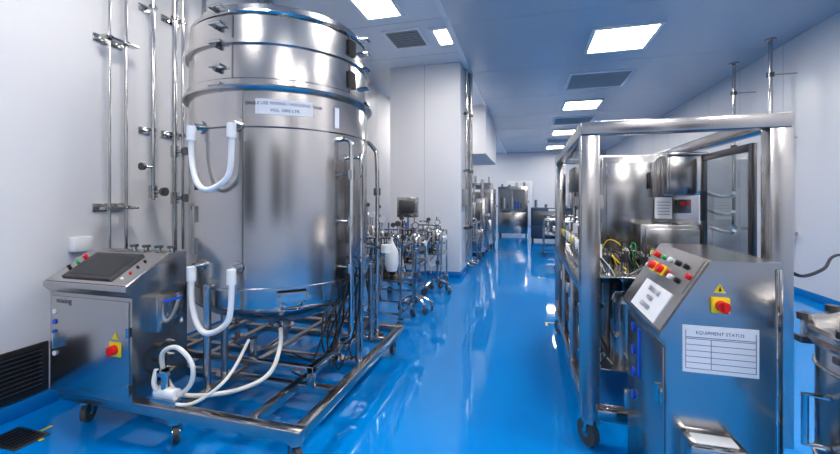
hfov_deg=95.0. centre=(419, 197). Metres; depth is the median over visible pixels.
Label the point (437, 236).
stand
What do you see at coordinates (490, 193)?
purification skid
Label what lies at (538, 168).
wall
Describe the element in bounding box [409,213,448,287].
cart
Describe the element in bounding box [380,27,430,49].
ceiling vent
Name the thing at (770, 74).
piping
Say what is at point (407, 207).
cart
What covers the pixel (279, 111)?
tank
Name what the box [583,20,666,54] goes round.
ceiling light panel
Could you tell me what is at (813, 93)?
wall
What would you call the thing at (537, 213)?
unit
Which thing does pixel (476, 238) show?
cart
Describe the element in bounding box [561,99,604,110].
ceiling light panel
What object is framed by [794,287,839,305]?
baseboard
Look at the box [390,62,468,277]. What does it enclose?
column
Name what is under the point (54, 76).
wall
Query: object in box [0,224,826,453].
floor
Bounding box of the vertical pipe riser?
[462,68,477,266]
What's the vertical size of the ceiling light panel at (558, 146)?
0.030 m
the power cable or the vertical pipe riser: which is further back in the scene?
the vertical pipe riser
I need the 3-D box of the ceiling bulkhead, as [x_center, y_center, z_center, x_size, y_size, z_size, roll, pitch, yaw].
[1.082,-1.700,11.423,2.060,1.200,3.400,0,0,15]
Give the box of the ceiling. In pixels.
[257,0,839,153]
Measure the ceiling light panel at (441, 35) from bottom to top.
0.030 m
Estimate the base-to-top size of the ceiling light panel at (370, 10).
0.030 m
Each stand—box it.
[397,222,433,314]
[426,220,451,293]
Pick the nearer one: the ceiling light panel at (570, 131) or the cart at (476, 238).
the cart at (476, 238)
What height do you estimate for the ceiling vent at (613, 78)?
0.020 m
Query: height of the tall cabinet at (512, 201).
1.908 m
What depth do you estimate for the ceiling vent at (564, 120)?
11.14 m
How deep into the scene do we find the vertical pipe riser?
6.92 m
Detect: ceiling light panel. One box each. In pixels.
[348,0,404,21]
[429,26,454,46]
[546,145,563,148]
[551,129,575,134]
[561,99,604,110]
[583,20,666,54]
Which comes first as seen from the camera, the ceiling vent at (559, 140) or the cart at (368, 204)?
the cart at (368, 204)
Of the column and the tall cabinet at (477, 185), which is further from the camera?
the tall cabinet at (477, 185)
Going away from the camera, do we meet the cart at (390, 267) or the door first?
the cart at (390, 267)
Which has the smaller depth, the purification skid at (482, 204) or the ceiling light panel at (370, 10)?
the ceiling light panel at (370, 10)
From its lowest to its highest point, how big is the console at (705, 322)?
1.140 m
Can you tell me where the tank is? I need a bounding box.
[58,3,403,453]
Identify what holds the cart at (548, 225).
on the floor
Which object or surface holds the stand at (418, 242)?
on the floor
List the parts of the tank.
trolley frame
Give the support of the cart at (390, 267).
on the floor
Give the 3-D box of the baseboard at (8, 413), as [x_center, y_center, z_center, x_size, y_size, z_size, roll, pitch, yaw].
[-0.645,1.300,8.994,0.020,0.100,23.000,0,0,15]
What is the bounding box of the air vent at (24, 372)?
[0,341,48,407]
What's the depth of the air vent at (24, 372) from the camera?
2.38 m
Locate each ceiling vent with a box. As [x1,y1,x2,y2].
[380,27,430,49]
[545,138,568,142]
[552,116,595,124]
[564,69,636,89]
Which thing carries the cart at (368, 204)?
on the floor
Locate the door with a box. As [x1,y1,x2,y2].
[508,181,531,224]
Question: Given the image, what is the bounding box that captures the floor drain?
[0,426,49,451]
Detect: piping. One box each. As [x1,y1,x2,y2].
[69,0,273,251]
[729,37,797,234]
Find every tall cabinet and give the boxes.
[473,176,492,188]
[498,182,528,236]
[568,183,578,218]
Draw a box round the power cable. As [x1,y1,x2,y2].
[794,254,839,277]
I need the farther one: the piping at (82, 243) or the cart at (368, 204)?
the cart at (368, 204)
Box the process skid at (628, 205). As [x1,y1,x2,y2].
[554,112,793,451]
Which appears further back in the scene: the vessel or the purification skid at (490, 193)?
the purification skid at (490, 193)
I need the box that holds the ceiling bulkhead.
[473,105,495,164]
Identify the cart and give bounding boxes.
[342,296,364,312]
[364,211,415,324]
[367,203,388,289]
[379,197,427,303]
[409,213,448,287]
[472,188,481,260]
[542,215,576,256]
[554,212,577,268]
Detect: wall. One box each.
[0,0,389,407]
[473,150,605,223]
[606,11,839,300]
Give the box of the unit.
[531,200,572,241]
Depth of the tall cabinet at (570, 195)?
13.66 m
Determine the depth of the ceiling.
5.82 m
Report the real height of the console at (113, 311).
0.813 m
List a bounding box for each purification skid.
[473,179,497,248]
[473,190,490,256]
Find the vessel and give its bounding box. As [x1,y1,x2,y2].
[794,304,839,453]
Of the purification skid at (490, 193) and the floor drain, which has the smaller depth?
the floor drain
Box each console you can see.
[43,244,185,404]
[623,243,782,453]
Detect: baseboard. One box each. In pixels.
[0,256,384,424]
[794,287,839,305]

